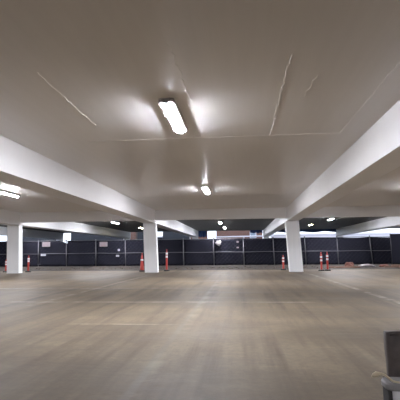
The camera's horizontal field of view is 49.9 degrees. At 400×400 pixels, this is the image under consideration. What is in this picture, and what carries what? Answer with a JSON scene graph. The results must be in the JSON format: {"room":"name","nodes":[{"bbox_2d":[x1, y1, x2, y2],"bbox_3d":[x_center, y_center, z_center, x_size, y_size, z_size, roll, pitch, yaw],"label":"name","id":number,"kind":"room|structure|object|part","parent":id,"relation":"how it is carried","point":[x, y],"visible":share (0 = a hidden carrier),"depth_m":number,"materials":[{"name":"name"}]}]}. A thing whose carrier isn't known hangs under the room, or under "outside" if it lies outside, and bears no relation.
{"room":"parking garage","nodes":[
{"label":"parking garage","id":0,"kind":"room"},
{"bbox_2d":[0,0,399,232],"bbox_3d":[-3.001,0.046,19.295,44.500,0.300,51.600,-1,-7,5],"label":"ceiling","id":1,"kind":"structure","parent":0,"point":[112,60],"depth_m":5.93,"materials":[{"name":"paint"}]},
{"bbox_2d":[0,190,20,196],"bbox_3d":[-6.803,-0.230,15.134,0.225,0.075,1.620,-1,-7,5],"label":"ceiling light","id":2,"kind":"object","parent":1,"relation":"attached to","point":[1,191],"visible":1,"depth_m":15.15,"materials":[{"name":"plastic"}]},
{"bbox_2d":[0,226,63,238],"bbox_3d":[-17.267,0.807,20.447,0.650,0.650,51.400,-1,-7,5],"label":"ceiling beam","id":3,"kind":"structure","parent":1,"relation":"attached to","point":[3,230],"depth_m":40.16,"materials":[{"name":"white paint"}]},
{"bbox_2d":[0,209,130,237],"bbox_3d":[-10.039,0.655,19.784,0.730,0.650,51.400,-1,-7,5],"label":"ceiling beam","id":4,"kind":"structure","parent":1,"relation":"attached to","point":[7,217],"depth_m":28.39,"materials":[{"name":"white paint"}]},
{"bbox_2d":[37,72,95,124],"bbox_3d":[-1.861,-1.394,6.212,0.036,0.004,2.196,-1,-7,5],"label":"trim","id":5,"kind":"structure","parent":1,"relation":"attached to","point":[37,72],"depth_m":6.01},
{"bbox_2d":[20,211,133,222],"bbox_3d":[-6.161,0.865,22.428,6.500,0.510,0.400,-1,-7,5],"label":"ceiling beam","id":6,"kind":"structure","parent":1,"relation":"attached to","point":[75,216],"depth_m":22.30,"materials":[{"name":"white paint"}]},
{"bbox_2d":[0,135,197,236],"bbox_3d":[-2.881,0.504,19.127,0.650,0.650,51.400,-1,-7,5],"label":"ceiling beam","id":7,"kind":"structure","parent":1,"relation":"attached to","point":[21,166],"depth_m":10.85,"materials":[{"name":"white paint"}]},
{"bbox_2d":[88,136,226,141],"bbox_3d":[-0.824,-1.163,8.209,2.690,0.004,0.028,-1,-7,5],"label":"trim","id":8,"kind":"structure","parent":1,"relation":"attached to","point":[224,136],"depth_m":8.22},
{"bbox_2d":[158,98,186,133],"bbox_3d":[-0.406,-1.299,6.820,0.225,0.075,1.620,-1,-7,5],"label":"ceiling light","id":9,"kind":"object","parent":1,"relation":"attached to","point":[168,106],"visible":1,"depth_m":6.58,"materials":[{"name":"white plastic"}]},
{"bbox_2d":[166,43,189,97],"bbox_3d":[-0.239,-1.532,5.208,0.044,0.004,1.711,-1,-7,7],"label":"trim","id":10,"kind":"structure","parent":1,"relation":"attached to","point":[166,43],"depth_m":5.07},
{"bbox_2d":[198,231,206,237],"bbox_3d":[0.253,3.493,43.859,0.862,0.691,0.090,-1,-7,5],"label":"tarpaulin","id":11,"kind":"object","parent":1,"relation":"hanging from","point":[203,234],"visible":0.87,"depth_m":43.85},
{"bbox_2d":[201,185,210,193],"bbox_3d":[0.214,-0.342,14.790,0.225,0.075,1.620,-1,-7,5],"label":"ceiling light","id":12,"kind":"object","parent":1,"relation":"attached to","point":[205,188],"visible":1,"depth_m":14.53,"materials":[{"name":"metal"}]},
{"bbox_2d":[155,207,286,219],"bbox_3d":[1.022,0.714,21.769,6.630,0.510,0.400,-1,-7,5],"label":"ceiling beam","id":13,"kind":"structure","parent":1,"relation":"attached to","point":[232,213],"depth_m":21.57,"materials":[{"name":"white paint"}]},
{"bbox_2d":[250,230,262,232],"bbox_3d":[5.678,3.204,43.382,1.259,0.344,0.090,-1,-7,5],"label":"tarpaulin","id":14,"kind":"object","parent":1,"relation":"hanging from","point":[251,231],"visible":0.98,"depth_m":43.37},
{"bbox_2d":[228,133,326,136],"bbox_3d":[1.560,-1.212,7.996,2.103,0.004,0.038,-1,-7,5],"label":"trim","id":15,"kind":"structure","parent":1,"relation":"attached to","point":[317,133],"depth_m":8.01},
{"bbox_2d":[270,55,291,134],"bbox_3d":[1.155,-1.404,6.376,0.055,0.004,3.311,-1,-7,5],"label":"trim","id":16,"kind":"structure","parent":1,"relation":"attached to","point":[291,55],"depth_m":5.79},
{"bbox_2d":[278,229,335,232],"bbox_3d":[10.332,3.095,42.957,6.402,0.325,0.090,-1,-7,5],"label":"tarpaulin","id":17,"kind":"object","parent":1,"relation":"hanging from","point":[301,230],"visible":0.62,"depth_m":42.86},
{"bbox_2d":[263,100,399,236],"bbox_3d":[4.327,0.352,18.466,0.570,0.650,51.400,-1,-7,5],"label":"ceiling beam","id":18,"kind":"structure","parent":1,"relation":"attached to","point":[376,153],"depth_m":8.91,"materials":[{"name":"white paint"}]},
{"bbox_2d":[304,205,399,217],"bbox_3d":[8.200,0.562,21.111,6.650,0.510,0.400,-1,-7,5],"label":"ceiling beam","id":19,"kind":"structure","parent":1,"relation":"attached to","point":[389,210],"depth_m":20.97,"materials":[{"name":"white paint"}]},
{"bbox_2d":[336,216,399,235],"bbox_3d":[11.555,0.199,17.804,0.650,0.650,51.400,-1,-7,5],"label":"ceiling beam","id":20,"kind":"structure","parent":1,"relation":"attached to","point":[386,222],"depth_m":31.37,"materials":[{"name":"white paint"}]},
{"bbox_2d":[340,62,399,132],"bbox_3d":[2.409,-1.448,6.121,0.033,0.004,3.593,-1,-7,5],"label":"trim","id":21,"kind":"structure","parent":1,"relation":"attached to","point":[399,62],"depth_m":5.82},
{"bbox_2d":[0,269,399,399],"bbox_3d":[-3.926,2.250,8.698,44.500,0.300,31.000,-1,-7,5],"label":"floor","id":22,"kind":"structure","parent":0,"point":[314,334],"depth_m":5.29,"materials":[{"name":"concrete"}]},
{"bbox_2d":[7,225,22,272],"bbox_3d":[-9.715,2.573,22.553,0.730,2.500,0.390,-1,-7,5],"label":"concrete column","id":23,"kind":"structure","parent":22,"relation":"on","point":[14,232],"depth_m":22.39,"materials":[{"name":"white paint"}]},
{"bbox_2d":[25,256,30,271],"bbox_3d":[-9.430,3.506,23.633,0.296,0.900,0.296,-4,-8,28],"label":"delineator post","id":24,"kind":"object","parent":22,"relation":"on","point":[28,260],"visible":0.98,"depth_m":23.59,"materials":[{"name":"orange plastic"}]},
{"bbox_2d":[139,253,144,271],"bbox_3d":[-3.109,3.333,23.058,0.296,0.980,0.296,-4,-8,28],"label":"delineator post","id":25,"kind":"object","parent":22,"relation":"on","point":[141,264],"visible":1,"depth_m":22.97,"materials":[{"name":"orange plastic"}]},
{"bbox_2d":[143,223,158,272],"bbox_3d":[-2.497,2.421,21.891,0.750,2.500,0.390,-1,-7,5],"label":"concrete column","id":26,"kind":"structure","parent":22,"relation":"on","point":[151,262],"depth_m":21.71,"materials":[{"name":"white paint"}]},
{"bbox_2d":[164,249,169,270],"bbox_3d":[-1.808,3.265,23.348,0.296,1.160,0.296,-4,-8,28],"label":"delineator post","id":27,"kind":"object","parent":22,"relation":"on","point":[166,249],"visible":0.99,"depth_m":23.30,"materials":[{"name":"orange plastic"}]},
{"bbox_2d":[280,255,286,269],"bbox_3d":[4.464,3.347,23.051,0.296,0.800,0.296,-4,-8,28],"label":"delineator post","id":28,"kind":"object","parent":22,"relation":"on","point":[283,268],"visible":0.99,"depth_m":23.01,"materials":[{"name":"orange plastic"}]},
{"bbox_2d":[285,220,302,271],"bbox_3d":[4.637,2.270,21.237,0.780,2.500,0.390,-1,-7,5],"label":"concrete column","id":29,"kind":"structure","parent":22,"relation":"on","point":[295,263],"depth_m":21.05,"materials":[{"name":"white paint"}]},
{"bbox_2d":[318,252,324,270],"bbox_3d":[6.095,3.092,21.613,0.296,0.930,0.296,-4,-8,28],"label":"delineator post","id":30,"kind":"object","parent":22,"relation":"on","point":[321,269],"visible":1,"depth_m":21.57,"materials":[{"name":"orange plastic"}]},
{"bbox_2d":[325,252,330,270],"bbox_3d":[6.452,3.098,21.781,0.296,0.950,0.296,-4,-8,28],"label":"delineator post","id":31,"kind":"object","parent":22,"relation":"on","point":[327,269],"visible":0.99,"depth_m":21.73,"materials":[{"name":"orange plastic"}]},
{"bbox_2d":[372,371,399,399],"bbox_3d":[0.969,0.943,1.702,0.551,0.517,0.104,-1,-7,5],"label":"bin","id":32,"kind":"object","parent":22,"relation":"on","point":[391,385],"visible":1,"depth_m":1.71,"materials":[{"name":"plastic"}]},
{"bbox_3d":[0.958,0.703,1.693,0.541,0.042,0.022,-1,-7,7],"label":"cord","id":33,"kind":"part","parent":32,"relation":"part of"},
{"bbox_2d":[392,391,399,399],"bbox_3d":[0.995,0.978,1.696,0.448,0.446,0.078,-1,-7,5],"label":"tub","id":34,"kind":"object","parent":32,"relation":"in","point":[395,394],"depth_m":1.70,"materials":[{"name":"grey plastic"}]},
{"bbox_2d":[383,330,399,376],"bbox_3d":[1.077,0.886,1.800,0.546,0.651,0.069,-1,-7,5],"label":"panel","id":35,"kind":"object","parent":22,"relation":"on","point":[391,337],"visible":0.77,"depth_m":1.83,"materials":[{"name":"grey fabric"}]},
{"bbox_2d":[0,264,399,270],"bbox_3d":[-2.097,4.419,28.143,44.500,0.065,8.300,-1,-7,5],"label":"dirt","id":36,"kind":"object","parent":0,"point":[248,267],"visible":0.66,"depth_m":26.88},
{"bbox_2d":[3,264,381,269],"bbox_3d":[-0.373,4.289,27.726,34.091,0.050,7.480,-1,-7,5],"label":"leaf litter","id":37,"kind":"object","parent":36,"relation":"on","point":[304,264],"visible":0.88,"depth_m":26.03,"materials":[{"name":"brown plant"}]},
{"bbox_2d":[0,235,399,266],"bbox_3d":[-1.200,3.852,31.989,41.058,2.062,0.176,-1,-7,5],"label":"fence","id":38,"kind":"object","parent":36,"relation":"on","point":[363,250],"visible":0.82,"depth_m":31.89,"materials":[{"name":"metal"}]},
{"bbox_2d":[42,242,49,246],"bbox_3d":[-11.774,3.395,32.928,0.620,0.360,0.055,-1,-7,5],"label":"sign","id":39,"kind":"object","parent":38,"relation":"attached to","point":[44,244],"visible":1,"depth_m":32.91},
{"bbox_2d":[100,242,106,246],"bbox_3d":[-7.294,3.340,32.513,0.600,0.360,0.055,-1,-7,5],"label":"sign","id":40,"kind":"object","parent":38,"relation":"attached to","point":[102,244],"visible":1,"depth_m":32.49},
{"bbox_3d":[-1.166,2.923,32.069,40.901,0.062,0.038,-1,-7,5],"label":"rail","id":41,"kind":"part","parent":38,"relation":"part of","materials":[{"name":"metal"}]},
{"bbox_3d":[-1.156,3.896,31.951,40.901,0.062,0.038,-1,-7,5],"label":"rail","id":42,"kind":"part","parent":38,"relation":"part of","materials":[{"name":"metal"}]},
{"bbox_2d":[329,266,359,267],"bbox_3d":[8.063,3.753,24.079,1.700,0.070,0.200,-2,-7,8],"label":"plank","id":43,"kind":"object","parent":36,"relation":"on","point":[329,266],"visible":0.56,"depth_m":23.98,"materials":[{"name":"grey wood"}]},
{"bbox_2d":[345,262,353,265],"bbox_3d":[8.774,3.782,25.251,0.554,0.300,0.509,3,-8,-30],"label":"cloth bundle","id":44,"kind":"object","parent":36,"relation":"on","point":[346,263],"visible":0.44,"depth_m":25.11,"materials":[{"name":"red fabric"}]},
{"bbox_2d":[358,264,375,266],"bbox_3d":[9.807,3.833,25.286,1.006,0.186,0.818,-1,-7,5],"label":"bundle","id":45,"kind":"object","parent":36,"relation":"on","point":[361,265],"visible":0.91,"depth_m":25.01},
{"bbox_2d":[390,234,399,263],"bbox_3d":[14.828,3.375,29.759,3.250,2.150,0.600,-1,-7,5],"label":"hoarding","id":46,"kind":"object","parent":36,"relation":"on","point":[394,238],"visible":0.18,"depth_m":29.86,"materials":[{"name":"blue"}]},
{"bbox_3d":[-0.978,6.004,39.986,44.500,0.300,15.700,-1,-7,5],"label":"floor","id":47,"kind":"structure","parent":0,"visible":0},
{"bbox_2d":[214,235,272,237],"bbox_3d":[4.769,5.265,46.968,6.501,2.730,0.140,-1,-7,5],"label":"pipe rail","id":48,"kind":"object","parent":47,"relation":"on","point":[262,235],"visible":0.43,"depth_m":47.12,"materials":[{"name":"white metal"}]},
{"label":"outside","id":49,"kind":"structure","parent":0,"visible":0},
{"bbox_3d":[7.370,10.513,77.958,120.000,0.300,62.000,-1,-7,5],"label":"ground","id":50,"kind":"structure","parent":49,"visible":0},
{"bbox_2d":[23,237,55,241],"bbox_3d":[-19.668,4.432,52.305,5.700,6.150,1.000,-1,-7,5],"label":"building","id":51,"kind":"structure","parent":50,"relation":"on","point":[25,239],"depth_m":51.88,"materials":[{"name":"grey"}]},
{"bbox_2d":[71,233,122,240],"bbox_3d":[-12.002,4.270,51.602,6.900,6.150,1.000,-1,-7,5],"label":"building","id":52,"kind":"structure","parent":50,"relation":"on","point":[74,236],"depth_m":51.27,"materials":[{"name":"grey"}]},
{"bbox_2d":[130,232,136,239],"bbox_3d":[-7.931,4.693,51.269,0.750,5.150,1.200,-1,-7,5],"label":"brick pier","id":53,"kind":"structure","parent":50,"relation":"on","point":[133,234],"depth_m":50.83,"materials":[{"name":"red brick"}]},
{"bbox_2d":[137,232,143,238],"bbox_3d":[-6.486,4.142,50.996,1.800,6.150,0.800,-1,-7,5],"label":"building","id":54,"kind":"structure","parent":50,"relation":"on","point":[139,234],"depth_m":50.74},
{"bbox_2d":[163,232,189,239],"bbox_3d":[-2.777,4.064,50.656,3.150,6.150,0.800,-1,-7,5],"label":"building","id":55,"kind":"structure","parent":50,"relation":"on","point":[166,235],"depth_m":50.36,"materials":[{"name":"grey"}]},
{"bbox_2d":[216,230,262,238],"bbox_3d":[4.817,4.229,52.652,5.300,6.150,6.200,-1,-7,5],"label":"brick building","id":56,"kind":"structure","parent":50,"relation":"on","point":[218,233],"depth_m":49.69,"materials":[{"name":"red brick"}]},
{"bbox_2d":[271,232,399,237],"bbox_3d":[24.381,5.883,55.870,29.900,3.250,0.600,-1,-7,5],"label":"wall","id":57,"kind":"structure","parent":50,"relation":"on","point":[356,235],"depth_m":56.29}
]}

